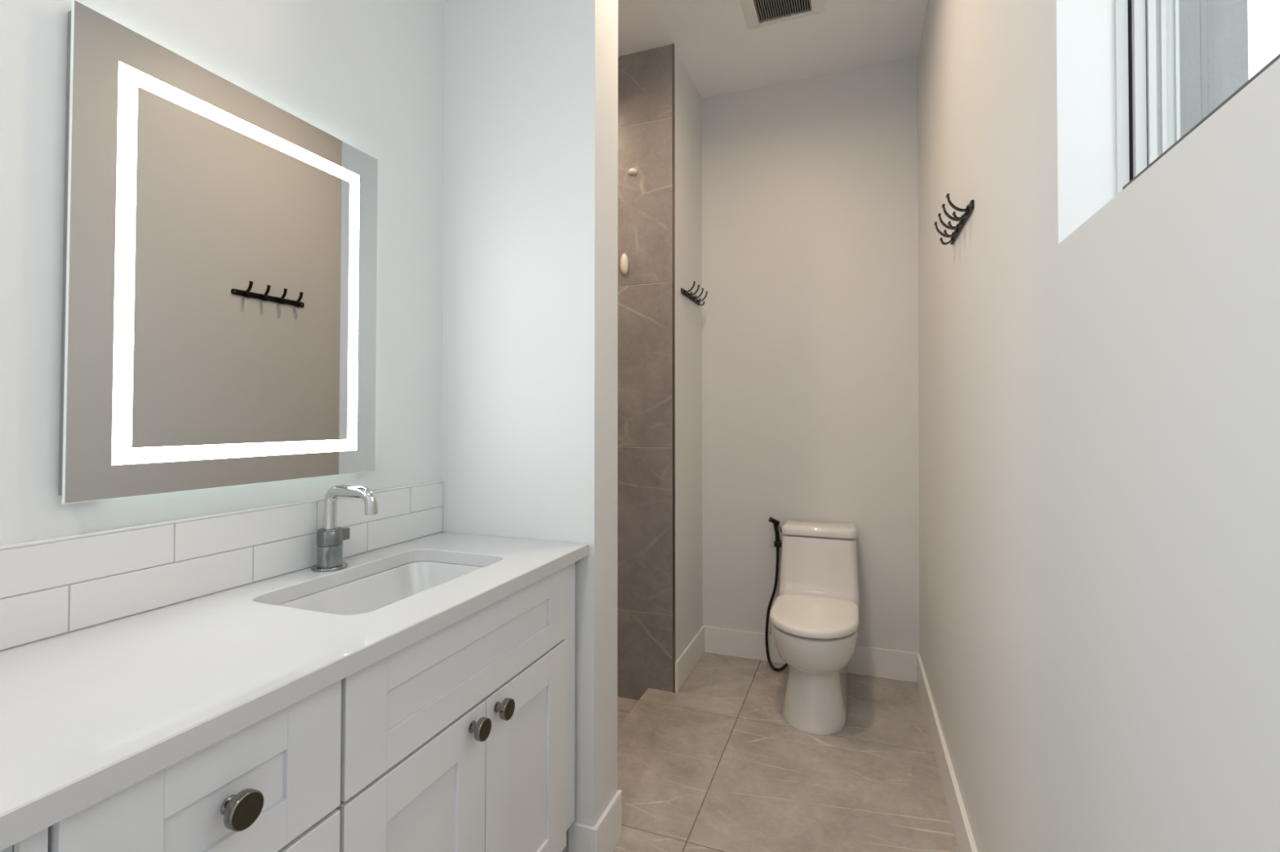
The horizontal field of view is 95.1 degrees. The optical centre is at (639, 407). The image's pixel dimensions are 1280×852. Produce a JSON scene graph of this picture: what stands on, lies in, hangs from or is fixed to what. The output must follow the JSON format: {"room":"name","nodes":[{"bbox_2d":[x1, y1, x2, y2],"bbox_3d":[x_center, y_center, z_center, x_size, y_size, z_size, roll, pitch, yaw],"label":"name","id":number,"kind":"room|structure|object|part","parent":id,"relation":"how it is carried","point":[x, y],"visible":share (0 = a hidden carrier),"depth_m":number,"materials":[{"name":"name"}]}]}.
{"room":"bathroom","nodes":[
{"label":"bathroom","id":0,"kind":"room"},
{"bbox_2d":[0,0,444,546],"bbox_3d":[-1.110,-0.230,0.510,0.120,2.880,2.666,0,-1,21],"label":"wall","id":1,"kind":"structure","parent":0,"point":[369,74],"depth_m":1.21,"materials":[{"name":"white paint"}]},
{"bbox_2d":[58,0,377,504],"bbox_3d":[-0.774,-0.236,1.180,0.024,0.778,0.602,0,-1,21],"label":"mirror","id":2,"kind":"object","parent":1,"relation":"attached to","point":[220,299],"visible":1,"depth_m":1.07,"materials":[{"name":"mirror"}]},
{"bbox_2d":[0,480,443,651],"bbox_3d":[-0.904,0.274,0.865,0.009,0.149,1.834,0,-1,21],"label":"backsplash","id":3,"kind":"structure","parent":1,"relation":"attached to","point":[50,588],"depth_m":1.04,"materials":[{"name":"white tile"}]},
{"bbox_3d":[-0.904,0.202,0.866,0.009,0.005,1.834,0,-1,21],"label":"edge trim","id":4,"kind":"part","parent":3,"relation":"part of","materials":[{"name":"white tile"}]},
{"bbox_2d":[441,0,616,851],"bbox_3d":[-0.384,-0.206,1.740,0.617,2.880,0.149,0,-1,21],"label":"wall","id":5,"kind":"structure","parent":0,"point":[529,371],"depth_m":1.64,"materials":[{"name":"white paint"}]},
{"bbox_2d":[568,790,622,851],"bbox_3d":[-0.121,1.165,1.615,0.083,0.133,0.175,0,-1,21],"label":"baseboard","id":6,"kind":"structure","parent":5,"relation":"attached to","point":[606,834],"depth_m":1.55,"materials":[{"name":"white paint"}]},
{"bbox_2d":[616,0,617,791],"bbox_3d":[-0.076,-0.206,1.710,0.020,2.880,0.010,0,-1,21],"label":"trim","id":7,"kind":"structure","parent":5,"relation":"attached to","point":[616,0],"depth_m":1.71,"materials":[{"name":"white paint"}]},
{"bbox_2d":[617,696,638,727],"bbox_3d":[-0.618,1.323,2.372,1.059,0.028,0.905,0,-1,21],"label":"floor","id":8,"kind":"structure","parent":0,"point":[624,705],"depth_m":2.56,"materials":[{"name":"beige tile"}]},
{"bbox_2d":[675,46,702,660],"bbox_3d":[-0.293,-0.148,3.091,1.183,2.942,0.596,0,-1,21],"label":"wall","id":9,"kind":"structure","parent":0,"point":[688,162],"depth_m":2.79,"materials":[{"name":"white paint"}]},
{"bbox_2d":[617,44,672,700],"bbox_3d":[-0.400,-0.144,2.817,1.175,2.962,0.028,0,-1,21],"label":"shower tiles","id":10,"kind":"structure","parent":9,"relation":"attached to","point":[645,77],"depth_m":2.64,"materials":[{"name":"tile"}]},
{"bbox_2d":[620,253,628,275],"bbox_3d":[-0.074,-0.655,2.680,0.037,0.098,0.018,0,-1,21],"label":"hook","id":11,"kind":"object","parent":10,"relation":"attached to","point":[624,260],"visible":1,"depth_m":2.67,"materials":[{"name":"white plastic"}]},
{"bbox_2d":[628,168,637,175],"bbox_3d":[-0.036,-1.078,2.674,0.043,0.031,0.017,0,-1,21],"label":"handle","id":12,"kind":"object","parent":10,"relation":"attached to","point":[632,171],"visible":1,"depth_m":2.67,"materials":[{"name":"white plastic"}]},
{"bbox_2d":[672,43,675,693],"bbox_3d":[0.151,-0.189,2.601,0.008,2.880,0.011,0,-1,21],"label":"trim","id":13,"kind":"structure","parent":9,"relation":"attached to","point":[673,45],"depth_m":2.60,"materials":[{"name":"metal"}]},
{"bbox_2d":[675,626,704,693],"bbox_3d":[0.244,1.189,2.793,0.012,0.133,0.486,0,-1,21],"label":"baseboard","id":14,"kind":"structure","parent":9,"relation":"attached to","point":[693,652],"depth_m":2.74,"materials":[{"name":"white paint"}]},
{"bbox_2d":[680,280,707,306],"bbox_3d":[0.272,-0.548,2.841,0.055,0.069,0.335,0,-1,21],"label":"coat hook rack","id":15,"kind":"object","parent":9,"relation":"attached to","point":[694,299],"visible":1,"depth_m":2.80,"materials":[{"name":"black metal"}]},
{"bbox_3d":[0.249,-0.534,2.849,0.006,0.024,0.335,0,-1,21],"label":"rail","id":16,"kind":"part","parent":15,"relation":"part of","materials":[{"name":"black metal"}]},
{"bbox_2d":[617,0,928,98],"bbox_3d":[-0.471,-1.708,1.127,2.450,0.100,4.416,0,-1,21],"label":"ceiling","id":17,"kind":"structure","parent":0,"point":[713,40],"depth_m":2.58,"materials":[{"name":"white paint"}]},
{"bbox_2d":[740,0,824,29],"bbox_3d":[0.559,-1.629,2.323,0.313,0.012,0.312,0,-1,21],"label":"ceiling vent","id":18,"kind":"object","parent":17,"relation":"in","point":[757,13],"visible":1,"depth_m":2.40,"materials":[{"name":"plastic"}]},
{"bbox_2d":[754,0,810,22],"bbox_3d":[0.562,-1.628,2.325,0.208,0.009,0.237,0,-1,21],"label":"grille","id":19,"kind":"object","parent":18,"relation":"attached to","point":[765,11],"depth_m":2.40,"materials":[{"name":"plastic"}]},
{"bbox_2d":[613,652,958,851],"bbox_3d":[0.053,1.231,0.872,1.250,0.028,4.216,0,-1,21],"label":"floor","id":20,"kind":"structure","parent":0,"point":[715,764],"depth_m":2.00,"materials":[{"name":"beige tile"}]},
{"bbox_2d":[769,520,858,735],"bbox_3d":[0.747,0.894,2.489,0.344,0.709,0.689,0,-1,21],"label":"toilet","id":21,"kind":"object","parent":20,"relation":"on","point":[814,618],"visible":1,"depth_m":2.34,"materials":[{"name":"ceramic"}]},
{"bbox_3d":[0.707,0.844,2.381,0.343,0.033,0.458,0,-1,21],"label":"seat lid","id":22,"kind":"part","parent":21,"relation":"part of","materials":[{"name":"plastic"}]},
{"bbox_3d":[0.744,1.060,2.477,0.334,0.376,0.660,0,-1,21],"label":"bowl","id":23,"kind":"part","parent":21,"relation":"part of","materials":[{"name":"white ceramic"}]},
{"bbox_3d":[0.829,0.734,2.708,0.344,0.284,0.224,0,-1,21],"label":"tank","id":24,"kind":"part","parent":21,"relation":"part of","materials":[{"name":"white ceramic"}]},
{"bbox_3d":[0.836,0.568,2.731,0.327,0.048,0.186,0,-1,21],"label":"tank lid","id":25,"kind":"part","parent":21,"relation":"part of","materials":[{"name":"white ceramic"}]},
{"bbox_2d":[701,56,919,653],"bbox_3d":[0.900,-0.183,2.898,1.187,2.880,0.120,0,-1,21],"label":"wall","id":26,"kind":"structure","parent":0,"point":[810,186],"depth_m":2.86,"materials":[{"name":"white paint"}]},
{"bbox_2d":[764,516,788,671],"bbox_3d":[0.692,0.894,2.833,0.144,0.723,0.120,1,-1,-33],"label":"bidet sprayer","id":27,"kind":"object","parent":26,"relation":"attached to","point":[777,543],"visible":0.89,"depth_m":2.84,"materials":[{"name":"black plastic"}]},
{"bbox_3d":[0.663,0.607,2.850,0.033,0.091,0.022,0,-1,-8],"label":"spray handle","id":28,"kind":"part","parent":27,"relation":"part of","materials":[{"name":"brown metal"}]},
{"bbox_2d":[704,626,919,683],"bbox_3d":[0.801,1.190,2.837,1.000,0.133,0.013,0,-1,21],"label":"baseboard","id":29,"kind":"structure","parent":26,"relation":"attached to","point":[894,664],"depth_m":2.76,"materials":[{"name":"white paint"}]},
{"bbox_2d":[917,0,1279,851],"bbox_3d":[0.613,-0.227,0.691,0.114,2.880,4.218,0,-1,20],"label":"wall","id":30,"kind":"structure","parent":0,"point":[1099,368],"depth_m":0.77,"materials":[{"name":"white paint"}]},
{"bbox_2d":[916,653,977,851],"bbox_3d":[0.551,1.147,0.680,0.014,0.133,4.203,0,-1,20],"label":"baseboard","id":31,"kind":"structure","parent":30,"relation":"attached to","point":[965,841],"depth_m":1.86,"materials":[{"name":"white paint"}]},
{"bbox_2d":[933,193,973,244],"bbox_3d":[0.872,-0.524,1.643,0.055,0.069,0.335,0,-1,20],"label":"coat hook rack","id":32,"kind":"object","parent":30,"relation":"attached to","point":[962,220],"visible":1,"depth_m":1.61,"materials":[{"name":"black metal"}]},
{"bbox_3d":[0.896,-0.510,1.634,0.006,0.024,0.335,0,-1,20],"label":"rail","id":33,"kind":"part","parent":32,"relation":"part of","materials":[{"name":"black metal"}]},
{"bbox_2d":[1114,0,1180,195],"bbox_3d":[0.575,-0.733,0.418,0.074,0.958,0.921,0,-1,20],"label":"window","id":34,"kind":"structure","parent":30,"relation":"in","point":[1148,100],"depth_m":0.84,"materials":[{"name":"white plastic"}]},
{"bbox_3d":[0.557,-0.733,0.425,0.037,0.958,0.921,0,-1,20],"label":"frame","id":35,"kind":"part","parent":34,"relation":"part of","materials":[{"name":"white plastic"}]},
{"bbox_3d":[0.591,-0.733,0.412,0.041,0.958,0.921,0,-1,20],"label":"sash","id":36,"kind":"part","parent":34,"relation":"part of","materials":[{"name":"white plastic"}]},
{"bbox_2d":[1122,53,1279,190],"bbox_3d":[0.439,-0.257,0.343,0.006,0.003,0.699,0,-1,20],"label":"trim","id":37,"kind":"structure","parent":30,"relation":"attached to","point":[1277,57],"depth_m":0.51,"materials":[{"name":"black metal"}]},
{"bbox_2d":[1178,0,1248,137],"bbox_3d":[0.717,-0.227,0.652,0.139,2.880,4.218,0,-1,20],"label":"wall","id":38,"kind":"structure","parent":0,"point":[1214,33],"depth_m":0.82,"materials":[{"name":"grey paint"}]},
{"bbox_3d":[-0.929,1.222,0.413,0.267,0.028,2.666,0,-1,21],"label":"floor","id":39,"kind":"structure","parent":0,"visible":0},
{"bbox_2d":[0,680,341,851],"bbox_3d":[-0.686,0.796,0.748,0.490,0.836,0.342,0,-1,21],"label":"base cabinet","id":40,"kind":"object","parent":39,"relation":"on","point":[273,784],"visible":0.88,"depth_m":0.69,"materials":[{"name":"paint"}]},
{"bbox_3d":[-0.468,0.468,0.683,0.031,0.041,0.041,0,-1,21],"label":"knob","id":41,"kind":"part","parent":40,"relation":"part of","materials":[{"name":"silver metal"}]},
{"bbox_3d":[-0.453,0.467,0.678,0.001,0.037,0.037,0,-1,21],"label":"knob","id":42,"kind":"part","parent":40,"relation":"part of","materials":[{"name":"brown metal"}]},
{"bbox_3d":[-0.491,0.697,0.688,0.019,0.250,0.316,0,-1,21],"label":"drawer","id":43,"kind":"part","parent":40,"relation":"part of","materials":[{"name":"paint"}]},
{"bbox_2d":[335,561,575,851],"bbox_3d":[-0.492,0.806,1.263,0.490,0.836,0.756,0,-1,21],"label":"base cabinet","id":44,"kind":"object","parent":39,"relation":"on","point":[460,738],"visible":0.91,"depth_m":1.11,"materials":[{"name":"paint"}]},
{"bbox_2d":[0,532,588,851],"bbox_3d":[-0.683,0.362,0.780,0.480,0.030,1.834,0,-1,21],"label":"countertop","id":45,"kind":"structure","parent":44,"relation":"on","point":[87,715],"depth_m":0.79,"materials":[{"name":"white stone"}]},
{"bbox_2d":[311,484,377,572],"bbox_3d":[-0.643,0.265,1.292,0.168,0.185,0.084,0,-1,21],"label":"faucet","id":46,"kind":"object","parent":45,"relation":"on","point":[330,538],"visible":1,"depth_m":1.28,"materials":[{"name":"silver metal"}]},
{"bbox_3d":[-0.690,0.354,1.302,0.073,0.006,0.073,0,-1,21],"label":"plate","id":47,"kind":"part","parent":46,"relation":"part of","materials":[{"name":"silver metal"}]},
{"bbox_3d":[-0.686,0.287,1.313,0.052,0.035,0.074,0,-1,21],"label":"handle","id":48,"kind":"part","parent":46,"relation":"part of","materials":[{"name":"silver metal"}]},
{"bbox_3d":[-0.634,0.220,1.284,0.144,0.097,0.026,0,-1,21],"label":"spout","id":49,"kind":"part","parent":46,"relation":"part of","materials":[{"name":"silver metal"}]},
{"bbox_2d":[275,560,484,615],"bbox_3d":[-0.521,0.452,1.239,0.309,0.130,0.493,0,-1,21],"label":"sink","id":50,"kind":"object","parent":45,"relation":"in","point":[374,592],"visible":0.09,"depth_m":1.37,"materials":[{"name":"ceramic"}]},
{"bbox_3d":[-0.374,0.835,1.000,0.019,0.514,0.339,0,-1,21],"label":"door","id":51,"kind":"part","parent":44,"relation":"part of","materials":[{"name":"paint"}]},
{"bbox_3d":[-0.306,0.610,1.112,0.031,0.041,0.041,0,-1,21],"label":"knob","id":52,"kind":"part","parent":44,"relation":"part of","materials":[{"name":"silver metal"}]},
{"bbox_3d":[-0.291,0.610,1.107,0.001,0.037,0.037,0,-1,21],"label":"knob","id":53,"kind":"part","parent":44,"relation":"part of","materials":[{"name":"brown metal"}]},
{"bbox_3d":[-0.278,0.612,1.189,0.031,0.041,0.041,0,-1,21],"label":"knob","id":54,"kind":"part","parent":44,"relation":"part of","materials":[{"name":"silver metal"}]},
{"bbox_3d":[-0.263,0.611,1.184,0.001,0.037,0.037,0,-1,21],"label":"knob","id":55,"kind":"part","parent":44,"relation":"part of","materials":[{"name":"brown metal"}]},
{"bbox_3d":[-0.253,0.841,1.320,0.019,0.514,0.340,0,-1,21],"label":"door","id":56,"kind":"part","parent":44,"relation":"part of","materials":[{"name":"paint"}]}
]}

